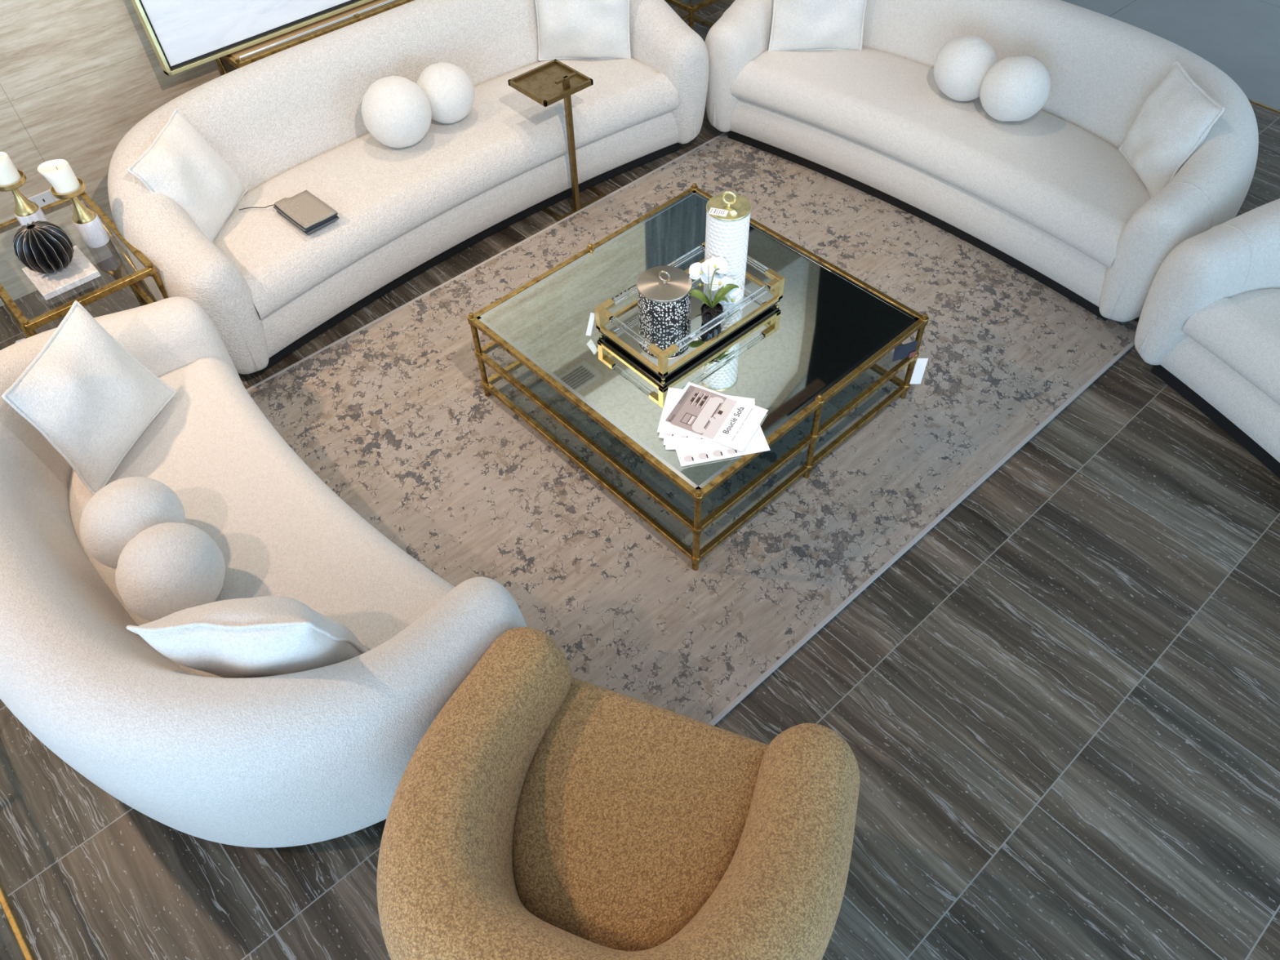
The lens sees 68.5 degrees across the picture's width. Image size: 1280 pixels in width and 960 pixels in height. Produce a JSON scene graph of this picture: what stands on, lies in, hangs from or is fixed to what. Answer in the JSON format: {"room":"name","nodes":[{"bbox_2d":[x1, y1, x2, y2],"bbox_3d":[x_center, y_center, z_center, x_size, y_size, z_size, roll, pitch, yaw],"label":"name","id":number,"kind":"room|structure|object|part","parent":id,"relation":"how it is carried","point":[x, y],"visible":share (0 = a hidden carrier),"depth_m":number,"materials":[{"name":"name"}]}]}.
{"room":"store","nodes":[
{"label":"store","id":0,"kind":"room"},
{"bbox_2d":[0,0,236,306],"bbox_3d":[-3.594,-1.409,2.708,9.480,3.200,0.180,-36,58,-25],"label":"wall","id":1,"kind":"structure","parent":0,"point":[77,76],"depth_m":3.98,"materials":[{"name":"beige wood"}]},
{"bbox_2d":[26,189,59,207],"bbox_3d":[-2.605,-1.216,4.121,0.150,0.090,0.011,-36,58,-25],"label":"power outlet","id":2,"kind":"object","parent":1,"relation":"attached to","point":[46,197],"visible":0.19,"depth_m":4.10,"materials":[{"name":"white plastic"}]},
{"bbox_2d":[0,0,1279,959],"bbox_3d":[2.592,-0.708,4.060,19.000,0.050,16.000,-36,58,-25],"label":"floor","id":3,"kind":"structure","parent":0,"point":[1057,709],"depth_m":2.86,"materials":[{"name":"stone"}]},
{"bbox_2d":[0,880,36,959],"bbox_3d":[-1.768,1.169,2.278,0.606,0.513,1.372,-36,58,-25],"label":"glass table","id":4,"kind":"object","parent":3,"relation":"on","point":[5,902],"visible":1,"depth_m":2.10,"materials":[{"name":"gold metal"}]},
{"bbox_2d":[0,191,168,337],"bbox_3d":[-2.176,-0.663,3.736,0.477,0.603,0.684,-36,58,-25],"label":"side table","id":5,"kind":"object","parent":3,"relation":"on","point":[28,326],"visible":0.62,"depth_m":3.53,"materials":[{"name":"gold metal"}]},
{"bbox_3d":[-2.566,-0.728,3.801,0.021,0.603,0.022,-36,58,-25],"label":"leg","id":6,"kind":"part","parent":5,"relation":"part of","materials":[{"name":"gold metal"}]},
{"bbox_2d":[0,169,48,226],"bbox_3d":[-2.252,-0.989,3.458,0.112,0.273,0.112,-36,58,-25],"label":"candle holder","id":7,"kind":"object","parent":5,"relation":"on","point":[26,211],"visible":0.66,"depth_m":3.42,"materials":[{"name":"gold metal"}]},
{"bbox_2d":[0,151,22,186],"bbox_3d":[-2.255,-1.096,3.327,0.084,0.095,0.084,-36,58,-25],"label":"pillar candle","id":8,"kind":"object","parent":7,"relation":"on","point":[9,174],"visible":1,"depth_m":3.31,"materials":[{"name":"beige wax"}]},
{"bbox_3d":[-2.253,-1.033,3.404,0.112,0.133,0.112,-36,58,-25],"label":"brass stem and plate","id":9,"kind":"part","parent":7,"relation":"part of","materials":[{"name":"gold metal"}]},
{"bbox_3d":[-2.121,-0.357,3.483,0.021,0.603,0.022,-36,58,-25],"label":"leg","id":10,"kind":"part","parent":5,"relation":"part of","materials":[{"name":"gold metal"}]},
{"bbox_2d":[22,245,100,300],"bbox_3d":[-2.106,-0.756,3.424,0.200,0.024,0.210,-36,58,-25],"label":"marble slab","id":11,"kind":"object","parent":5,"relation":"on","point":[80,270],"visible":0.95,"depth_m":3.39,"materials":[{"name":"white stone"}]},
{"bbox_2d":[13,220,74,274],"bbox_3d":[-2.126,-0.829,3.353,0.183,0.176,0.183,-36,58,-25],"label":"ball","id":12,"kind":"object","parent":11,"relation":"on","point":[43,247],"visible":1,"depth_m":3.30,"materials":[{"name":"black ceramic"}]},
{"bbox_2d":[50,177,109,248],"bbox_3d":[-2.053,-0.979,3.466,0.112,0.238,0.112,-36,58,-25],"label":"candle holder","id":13,"kind":"object","parent":5,"relation":"on","point":[86,220],"visible":0.81,"depth_m":3.46,"materials":[{"name":"white stone"}]},
{"bbox_2d":[37,159,81,195],"bbox_3d":[-2.065,-1.074,3.346,0.100,0.098,0.091,-36,58,-25],"label":"pillar candle","id":14,"kind":"object","parent":13,"relation":"on","point":[58,172],"visible":1,"depth_m":3.33,"materials":[{"name":"beige wax"}]},
{"bbox_3d":[-2.054,-1.012,3.426,0.112,0.133,0.112,-36,58,-25],"label":"brass stem and plate","id":15,"kind":"part","parent":13,"relation":"part of","materials":[{"name":"gold metal"}]},
{"bbox_3d":[-2.173,-0.572,3.847,0.477,0.024,0.684,-36,58,-25],"label":"shelf frame","id":16,"kind":"part","parent":5,"relation":"part of","materials":[{"name":"gold metal"}]},
{"bbox_3d":[-2.231,-0.968,3.989,0.021,0.603,0.022,-36,58,-25],"label":"leg","id":17,"kind":"part","parent":5,"relation":"part of","materials":[{"name":"gold metal"}]},
{"bbox_3d":[-1.786,-0.598,3.671,0.021,0.603,0.022,-36,58,-25],"label":"leg","id":18,"kind":"part","parent":5,"relation":"part of","materials":[{"name":"gold metal"}]},
{"bbox_2d":[215,0,414,75],"bbox_3d":[-0.976,-2.251,4.898,2.302,0.771,0.272,-36,58,-25],"label":"console table","id":19,"kind":"object","parent":3,"relation":"on","point":[243,57],"visible":0.26,"depth_m":4.25,"materials":[{"name":"gold metal"}]},
{"bbox_3d":[-1.903,-1.716,4.484,0.020,0.771,0.020,-36,58,-25],"label":"leg","id":20,"kind":"part","parent":19,"relation":"part of","materials":[{"name":"gold metal"}]},
{"bbox_3d":[-1.734,-1.575,4.364,0.020,0.771,0.020,-36,58,-25],"label":"leg","id":21,"kind":"part","parent":19,"relation":"part of","materials":[{"name":"gold metal"}]},
{"bbox_2d":[131,0,373,76],"bbox_3d":[-1.044,-2.925,4.132,2.810,1.298,0.202,-36,58,-25],"label":"framed painting","id":22,"kind":"object","parent":19,"relation":"on","point":[184,35],"visible":1,"depth_m":4.05,"materials":[{"name":"white fabric"}]},
{"bbox_3d":[-0.914,-2.430,4.557,2.240,0.013,0.014,-36,58,-25],"label":"rim rod","id":23,"kind":"part","parent":19,"relation":"part of","materials":[{"name":"gold metal"}]},
{"bbox_2d":[107,0,709,374],"bbox_3d":[-0.979,-1.579,4.317,2.798,0.788,1.035,-36,58,-25],"label":"curved sofa","id":24,"kind":"object","parent":3,"relation":"on","point":[288,122],"visible":0.84,"depth_m":4.12,"materials":[{"name":"beige fabric"}]},
{"bbox_2d":[126,107,248,243],"bbox_3d":[-1.777,-1.191,3.739,0.212,0.384,0.475,7,51,7],"label":"throw pillow","id":25,"kind":"object","parent":24,"relation":"on","point":[180,165],"visible":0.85,"depth_m":3.67,"materials":[{"name":"white fabric"}]},
{"bbox_2d":[239,190,339,235],"bbox_3d":[-1.440,-1.102,3.841,0.356,0.042,0.255,37,60,27],"label":"book","id":26,"kind":"object","parent":24,"relation":"on","point":[306,211],"visible":1,"depth_m":3.82,"materials":[{"name":"grey paper"}]},
{"bbox_3d":[-1.567,-1.125,3.864,0.175,0.037,0.019,4,51,5],"label":"cord","id":27,"kind":"part","parent":26,"relation":"part of","materials":[{"name":"grey fabric"}]},
{"bbox_2d":[361,75,431,147],"bbox_3d":[-1.061,-1.605,4.104,0.297,0.284,0.291,-17,52,-12],"label":"cushion","id":28,"kind":"object","parent":24,"relation":"on","point":[396,111],"visible":1,"depth_m":4.01,"materials":[{"name":"white fabric"}]},
{"bbox_2d":[416,62,475,123],"bbox_3d":[-0.875,-1.738,4.229,0.259,0.246,0.255,-27,55,-19],"label":"cushion","id":29,"kind":"object","parent":24,"relation":"on","point":[449,90],"visible":0.86,"depth_m":4.14,"materials":[{"name":"white fabric"}]},
{"bbox_2d":[213,57,679,319],"bbox_3d":[-0.877,-1.468,4.277,2.274,0.182,0.676,-36,58,-25],"label":"seat cushion","id":30,"kind":"object","parent":24,"relation":"on","point":[381,194],"depth_m":4.12,"materials":[{"name":"beige fabric"}]},
{"bbox_2d":[535,0,631,61],"bbox_3d":[-0.274,-2.249,4.523,0.480,0.433,0.178,2,51,4],"label":"throw pillow","id":31,"kind":"object","parent":24,"relation":"on","point":[567,28],"visible":1,"depth_m":4.52,"materials":[{"name":"white fabric"}]},
{"bbox_2d":[507,58,606,221],"bbox_3d":[-0.377,-1.596,4.399,0.343,0.685,0.308,-36,58,-25],"label":"table","id":32,"kind":"object","parent":3,"relation":"on","point":[550,82],"visible":0.88,"depth_m":4.17,"materials":[{"name":"brown metal"}]},
{"bbox_2d":[507,58,593,106],"bbox_3d":[-0.394,-1.752,4.144,0.271,0.024,0.261,-36,58,-25],"label":"tray","id":33,"kind":"object","parent":32,"relation":"on","point":[538,83],"depth_m":4.14,"materials":[{"name":"brown metal"}]},
{"bbox_3d":[-0.323,-1.743,4.082,0.110,0.012,0.014,-36,58,-25],"label":"handle","id":34,"kind":"part","parent":32,"relation":"part of","materials":[{"name":"brown metal"}]},
{"bbox_3d":[-0.315,-1.533,4.338,0.024,0.675,0.024,-36,58,-25],"label":"post","id":35,"kind":"part","parent":32,"relation":"part of","materials":[{"name":"brown metal"}]},
{"bbox_3d":[-0.367,-1.406,4.678,0.300,0.012,0.266,-36,58,-25],"label":"floor frame","id":36,"kind":"part","parent":32,"relation":"part of","materials":[{"name":"brown metal"}]},
{"bbox_2d":[376,626,859,959],"bbox_3d":[-0.073,0.946,2.262,1.054,0.745,0.935,16,53,14],"label":"armchair","id":37,"kind":"object","parent":3,"relation":"on","point":[544,812],"visible":1,"depth_m":2.16,"materials":[{"name":"fabric"}]},
{"bbox_2d":[512,677,768,951],"bbox_3d":[-0.020,0.868,2.377,0.580,0.285,0.630,16,53,14],"label":"seat cushion","id":38,"kind":"object","parent":37,"relation":"on","point":[629,813],"depth_m":2.25,"materials":[{"name":"fabric"}]},
{"bbox_2d":[246,131,1137,725],"bbox_3d":[0.168,-0.427,3.856,3.250,0.014,2.337,-36,58,-25],"label":"area rug","id":39,"kind":"object","parent":3,"relation":"on","point":[394,415],"visible":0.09,"depth_m":3.59,"materials":[{"name":"grey carpet"}]},
{"bbox_2d":[0,296,527,848],"bbox_3d":[-1.361,0.230,2.843,1.130,0.787,2.056,-38,59,-26],"label":"curved sofa","id":40,"kind":"object","parent":39,"relation":"on","point":[322,753],"visible":0.74,"depth_m":2.42,"materials":[{"name":"beige fabric"}]},
{"bbox_2d":[0,300,177,495],"bbox_3d":[-1.716,-0.252,2.931,0.221,0.375,0.470,9,51,9],"label":"throw pillow","id":41,"kind":"object","parent":40,"relation":"on","point":[86,394],"visible":1,"depth_m":2.88,"materials":[{"name":"white fabric"}]},
{"bbox_2d":[80,476,185,568],"bbox_3d":[-1.451,0.124,2.696,0.272,0.261,0.273,-14,52,-9],"label":"cushion","id":42,"kind":"object","parent":40,"relation":"on","point":[122,509],"visible":0.7,"depth_m":2.59,"materials":[{"name":"white fabric"}]},
{"bbox_2d":[115,522,225,621],"bbox_3d":[-1.287,0.255,2.583,0.275,0.263,0.276,-17,52,-12],"label":"cushion","id":43,"kind":"object","parent":40,"relation":"on","point":[168,568],"visible":0.92,"depth_m":2.49,"materials":[{"name":"white fabric"}]},
{"bbox_2d":[126,595,368,678],"bbox_3d":[-0.957,0.406,2.386,0.448,0.415,0.245,2,51,3],"label":"throw pillow","id":44,"kind":"object","parent":40,"relation":"on","point":[265,636],"visible":0.91,"depth_m":2.22,"materials":[{"name":"white fabric"}]},
{"bbox_2d":[67,355,454,677],"bbox_3d":[-1.254,0.173,2.940,0.772,0.182,1.538,-38,59,-26],"label":"seat cushion","id":45,"kind":"object","parent":40,"relation":"on","point":[278,529],"depth_m":2.88,"materials":[{"name":"beige fabric"}]},
{"bbox_2d":[466,182,928,570],"bbox_3d":[0.210,-0.474,3.610,1.209,0.425,1.209,-37,59,-25],"label":"coffee table","id":46,"kind":"object","parent":39,"relation":"on","point":[828,326],"visible":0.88,"depth_m":3.40,"materials":[{"name":"gold metal"}]},
{"bbox_3d":[-0.620,-0.481,3.640,0.033,0.425,0.033,-37,59,-25],"label":"leg","id":47,"kind":"part","parent":46,"relation":"part of","materials":[{"name":"gold metal"}]},
{"bbox_3d":[-0.193,-0.798,3.889,0.033,0.425,0.033,-37,59,-25],"label":"leg","id":48,"kind":"part","parent":46,"relation":"part of","materials":[{"name":"gold metal"}]},
{"bbox_2d":[594,241,785,380],"bbox_3d":[0.184,-0.633,3.413,0.608,0.120,0.353,-36,58,-25],"label":"serving tray","id":49,"kind":"object","parent":46,"relation":"on","point":[664,352],"visible":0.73,"depth_m":3.36,"materials":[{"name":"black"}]},
{"bbox_2d":[586,312,595,335],"bbox_3d":[-0.177,-0.558,3.373,0.007,0.094,0.054,30,57,24],"label":"price tag","id":50,"kind":"object","parent":49,"relation":"hanging from","point":[592,317],"visible":1,"depth_m":3.37,"materials":[{"name":"white paper"}]},
{"bbox_3d":[-0.033,-0.510,3.252,0.019,0.019,0.203,-36,58,-25],"label":"acrylic rail","id":51,"kind":"part","parent":49,"relation":"part of","materials":[{"name":"white"}]},
{"bbox_3d":[0.072,-0.757,3.452,0.458,0.019,0.019,-36,58,-25],"label":"acrylic rail","id":52,"kind":"part","parent":49,"relation":"part of","materials":[{"name":"white"}]},
{"bbox_2d":[636,265,692,329],"bbox_3d":[0.087,-0.668,3.354,0.196,0.190,0.196,-36,58,-25],"label":"lidded jar","id":53,"kind":"object","parent":49,"relation":"on","point":[664,299],"visible":1,"depth_m":3.32,"materials":[{"name":"black ceramic"}]},
{"bbox_3d":[0.086,-0.713,3.299,0.045,0.050,0.013,26,56,21],"label":"ring handle","id":54,"kind":"part","parent":53,"relation":"part of","materials":[{"name":"silver metal"}]},
{"bbox_3d":[0.086,-0.694,3.322,0.196,0.012,0.196,-36,58,-25],"label":"lid","id":55,"kind":"part","parent":53,"relation":"part of","materials":[{"name":"silver metal"}]},
{"bbox_3d":[0.185,-0.606,3.445,0.596,0.016,0.341,-36,58,-25],"label":"board","id":56,"kind":"part","parent":49,"relation":"part of","materials":[{"name":"black"}]},
{"bbox_2d":[688,256,742,338],"bbox_3d":[0.247,-0.668,3.333,0.178,0.215,0.252,21,54,18],"label":"potted orchid","id":57,"kind":"object","parent":49,"relation":"on","point":[710,309],"visible":0.98,"depth_m":3.33,"materials":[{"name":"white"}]},
{"bbox_3d":[0.220,-0.735,3.327,0.092,0.065,0.036,13,52,12],"label":"flower","id":58,"kind":"part","parent":57,"relation":"part of","materials":[{"name":"white plant"}]},
{"bbox_3d":[0.256,-0.592,3.368,0.080,0.064,0.080,-36,58,-25],"label":"pot","id":59,"kind":"part","parent":57,"relation":"part of","materials":[{"name":"black ceramic"}]},
{"bbox_3d":[0.261,-0.693,3.321,0.037,0.166,0.091,27,56,21],"label":"flower stem","id":60,"kind":"part","parent":57,"relation":"part of","materials":[{"name":"green plant"}]},
{"bbox_3d":[0.261,-0.749,3.295,0.088,0.049,0.051,-4,51,-2],"label":"flower","id":61,"kind":"part","parent":57,"relation":"part of","materials":[{"name":"white plant"}]},
{"bbox_3d":[0.285,-0.700,3.338,0.085,0.048,0.046,9,51,9],"label":"flower","id":62,"kind":"part","parent":57,"relation":"part of","materials":[{"name":"white plant"}]},
{"bbox_3d":[0.325,-0.679,3.340,0.075,0.076,0.023,-29,56,-20],"label":"flower","id":63,"kind":"part","parent":57,"relation":"part of","materials":[{"name":"white plant"}]},
{"bbox_3d":[0.322,-0.757,3.332,0.083,0.066,0.029,-17,52,-12],"label":"flower","id":64,"kind":"part","parent":57,"relation":"part of","materials":[{"name":"white plant"}]},
{"bbox_3d":[0.293,-0.573,3.295,0.458,0.019,0.019,-36,58,-25],"label":"acrylic rail","id":65,"kind":"part","parent":49,"relation":"part of","materials":[{"name":"white"}]},
{"bbox_2d":[703,191,751,304],"bbox_3d":[0.307,-0.837,3.333,0.155,0.428,0.155,-21,53,-15],"label":"canister","id":66,"kind":"object","parent":49,"relation":"on","point":[726,237],"visible":0.83,"depth_m":3.24,"materials":[{"name":"white ceramic"}]},
{"bbox_2d":[708,207,728,216],"bbox_3d":[0.266,-0.909,3.192,0.062,0.001,0.036,13,52,12],"label":"price label","id":67,"kind":"object","parent":66,"relation":"on","point":[717,211],"visible":1,"depth_m":3.19,"materials":[{"name":"white paper"}]},
{"bbox_3d":[0.303,-0.954,3.190,0.050,0.059,0.016,5,51,6],"label":"ring handle","id":68,"kind":"part","parent":66,"relation":"part of","materials":[{"name":"gold metal"}]},
{"bbox_3d":[0.303,-0.933,3.215,0.155,0.006,0.155,-36,58,-25],"label":"lid","id":69,"kind":"part","parent":66,"relation":"part of","materials":[{"name":"gold metal"}]},
{"bbox_2d":[729,209,737,215],"bbox_3d":[0.316,-0.905,3.185,0.019,0.004,0.019,-20,53,-14],"label":"tag","id":70,"kind":"object","parent":66,"relation":"on","point":[732,212],"visible":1,"depth_m":3.18,"materials":[{"name":"white paper"}]},
{"bbox_3d":[0.398,-0.820,3.494,0.019,0.019,0.203,-36,58,-25],"label":"acrylic rail","id":71,"kind":"part","parent":49,"relation":"part of","materials":[{"name":"white"}]},
{"bbox_3d":[0.234,-1.116,4.137,0.033,0.425,0.033,-37,59,-25],"label":"leg","id":72,"kind":"part","parent":46,"relation":"part of","materials":[{"name":"gold metal"}]},
{"bbox_3d":[0.214,-0.375,3.730,1.198,0.022,1.198,-37,59,-25],"label":"shelf frame","id":73,"kind":"part","parent":46,"relation":"part of","materials":[{"name":"gold metal"}]},
{"bbox_3d":[0.210,-0.481,3.602,1.198,0.022,1.198,-37,59,-25],"label":"shelf frame","id":74,"kind":"part","parent":46,"relation":"part of","materials":[{"name":"gold metal"}]},
{"bbox_3d":[0.186,0.169,3.083,0.033,0.425,0.033,-37,58,-25],"label":"leg","id":75,"kind":"part","parent":46,"relation":"part of","materials":[{"name":"gold metal"}]},
{"bbox_2d":[675,424,770,466],"bbox_3d":[0.254,-0.149,3.089,0.297,0.001,0.210,-10,51,-7],"label":"brochure","id":76,"kind":"object","parent":46,"relation":"on","point":[686,457],"visible":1,"depth_m":3.04,"materials":[{"name":"white paper"}]},
{"bbox_2d":[665,431,757,449],"bbox_3d":[0.233,-0.181,3.115,0.297,0.001,0.210,0,51,1],"label":"brochure","id":77,"kind":"object","parent":76,"relation":"on","point":[667,446],"visible":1,"depth_m":3.05,"materials":[{"name":"white paper"}]},
{"bbox_2d":[663,432,755,448],"bbox_3d":[0.231,-0.190,3.121,0.297,0.001,0.210,2,51,3],"label":"brochure","id":78,"kind":"object","parent":77,"relation":"on","point":[666,441],"visible":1,"depth_m":3.06,"materials":[{"name":"white paper"}]},
{"bbox_2d":[658,401,755,448],"bbox_3d":[0.225,-0.202,3.129,0.297,0.001,0.210,7,51,7],"label":"brochure","id":79,"kind":"object","parent":78,"relation":"on","point":[662,435],"visible":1,"depth_m":3.08,"materials":[{"name":"white paper"}]},
{"bbox_2d":[657,387,755,439],"bbox_3d":[0.222,-0.216,3.140,0.297,0.001,0.210,8,51,8],"label":"brochure","id":80,"kind":"object","parent":79,"relation":"on","point":[673,393],"visible":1,"depth_m":3.16,"materials":[{"name":"white paper"}]},
{"bbox_2d":[660,382,768,452],"bbox_3d":[0.249,-0.214,3.135,0.297,0.002,0.210,22,54,18],"label":"brochure","id":81,"kind":"object","parent":80,"relation":"on","point":[731,422],"visible":1,"depth_m":3.13,"materials":[{"name":"white paper"}]},
{"bbox_3d":[0.170,-0.199,3.124,0.008,0.001,0.038,22,54,18],"label":"printed frame","id":82,"kind":"part","parent":81,"relation":"part of","materials":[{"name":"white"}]},
{"bbox_2d":[671,386,726,436],"bbox_3d":[0.215,-0.226,3.145,0.154,0.001,0.193,22,54,18],"label":"photo","id":83,"kind":"object","parent":81,"relation":"on","point":[701,411],"depth_m":3.14,"materials":[{"name":"beige paper"}]},
{"bbox_3d":[0.614,-0.149,3.332,0.033,0.425,0.033,-37,58,-25],"label":"leg","id":84,"kind":"part","parent":46,"relation":"part of","materials":[{"name":"gold metal"}]},
{"bbox_2d":[892,340,918,361],"bbox_3d":[0.987,-0.478,3.498,0.093,0.074,0.029,-7,51,-4],"label":"tag","id":85,"kind":"object","parent":46,"relation":"hanging from","point":[908,349],"visible":0.93,"depth_m":3.50,"materials":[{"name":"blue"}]},
{"bbox_3d":[1.041,-0.467,3.581,0.033,0.425,0.033,-37,58,-25],"label":"leg","id":86,"kind":"part","parent":46,"relation":"part of","materials":[{"name":"gold metal"}]},
{"bbox_2d":[909,358,928,383],"bbox_3d":[1.061,-0.414,3.578,0.038,0.051,0.110,17,53,15],"label":"label","id":87,"kind":"object","parent":46,"relation":"hanging from","point":[918,371],"visible":1,"depth_m":3.58,"materials":[{"name":"white paper"}]},
{"bbox_2d":[704,0,1258,321],"bbox_3d":[1.514,-1.733,4.373,2.543,0.788,1.035,37,60,27],"label":"curved sofa","id":88,"kind":"object","parent":39,"relation":"on","point":[1051,194],"visible":0.81,"depth_m":4.16,"materials":[{"name":"beige fabric"}]},
{"bbox_2d":[768,0,866,51],"bbox_3d":[0.869,-2.295,4.529,0.475,0.435,0.188,2,51,3],"label":"throw pillow","id":89,"kind":"object","parent":88,"relation":"on","point":[797,24],"visible":1,"depth_m":4.54,"materials":[{"name":"white fabric"}]},
{"bbox_2d":[731,47,1151,267],"bbox_3d":[1.408,-1.622,4.338,2.018,0.182,0.678,37,60,27],"label":"seat cushion","id":90,"kind":"object","parent":88,"relation":"on","point":[1059,172],"depth_m":4.19,"materials":[{"name":"beige fabric"}]},
{"bbox_2d":[933,35,997,101],"bbox_3d":[1.466,-1.854,4.238,0.279,0.269,0.283,-12,51,-8],"label":"cushion","id":91,"kind":"object","parent":88,"relation":"on","point":[961,65],"visible":0.92,"depth_m":4.14,"materials":[{"name":"white fabric"}]},
{"bbox_2d":[979,56,1050,121],"bbox_3d":[1.635,-1.705,4.104,0.289,0.274,0.285,-12,51,-8],"label":"cushion","id":92,"kind":"object","parent":88,"relation":"on","point":[1015,88],"visible":1,"depth_m":4.01,"materials":[{"name":"white fabric"}]},
{"bbox_2d":[1118,59,1225,198],"bbox_3d":[2.124,-1.399,3.791,0.199,0.385,0.437,-2,51,0],"label":"throw pillow","id":93,"kind":"object","parent":88,"relation":"on","point":[1178,116],"visible":0.94,"depth_m":3.72,"materials":[{"name":"white fabric"}]},
{"bbox_2d":[664,0,719,29],"bbox_3d":[0.282,-2.520,5.218,0.554,0.563,0.564,-36,58,-25],"label":"table","id":94,"kind":"object","parent":3,"relation":"on","point":[691,8],"visible":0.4,"depth_m":4.82,"materials":[{"name":"gold metal"}]},
{"bbox_3d":[0.296,-2.812,5.457,0.021,0.563,0.022,-36,58,-25],"label":"leg","id":95,"kind":"part","parent":94,"relation":"part of","materials":[{"name":"gold metal"}]},
{"bbox_3d":[0.268,-2.228,4.978,0.021,0.563,0.022,-36,58,-25],"label":"leg","id":96,"kind":"part","parent":94,"relation":"part of","materials":[{"name":"gold metal"}]},
{"bbox_3d":[0.276,-2.683,5.019,0.554,0.024,0.564,-36,58,-25],"label":"frame","id":97,"kind":"part","parent":94,"relation":"part of","materials":[{"name":"gold metal"}]},
{"bbox_3d":[0.284,-2.442,5.313,0.554,0.024,0.564,-36,58,-25],"label":"shelf frame","id":98,"kind":"part","parent":94,"relation":"part of","materials":[{"name":"gold metal"}]},
{"bbox_2d":[1134,198,1279,478],"bbox_3d":[2.802,-0.094,2.998,1.025,0.801,2.332,-16,52,-12],"label":"curved sofa","id":99,"kind":"object","parent":3,"relation":"on","point":[1208,326],"visible":1,"depth_m":3.42,"materials":[{"name":"beige fabric"}]},
{"bbox_3d":[2.801,-0.117,2.971,1.025,0.732,2.328,-16,52,-12],"label":"backrest and arm","id":100,"kind":"part","parent":99,"relation":"part of","materials":[{"name":"beige fabric"}]},
{"bbox_2d":[1182,288,1279,404],"bbox_3d":[2.661,-0.031,2.995,0.666,0.182,1.847,-16,52,-12],"label":"seat cushion","id":101,"kind":"object","parent":99,"relation":"on","point":[1239,328],"depth_m":3.39,"materials":[{"name":"beige fabric"}]},
{"bbox_2d":[1248,98,1279,113],"bbox_3d":[5.252,-0.438,3.753,0.016,0.044,11.820,-36,58,-25],"label":"trim","id":102,"kind":"structure","parent":3,"relation":"on","point":[1250,100],"depth_m":5.08,"materials":[{"name":"gold metal"}]}
]}

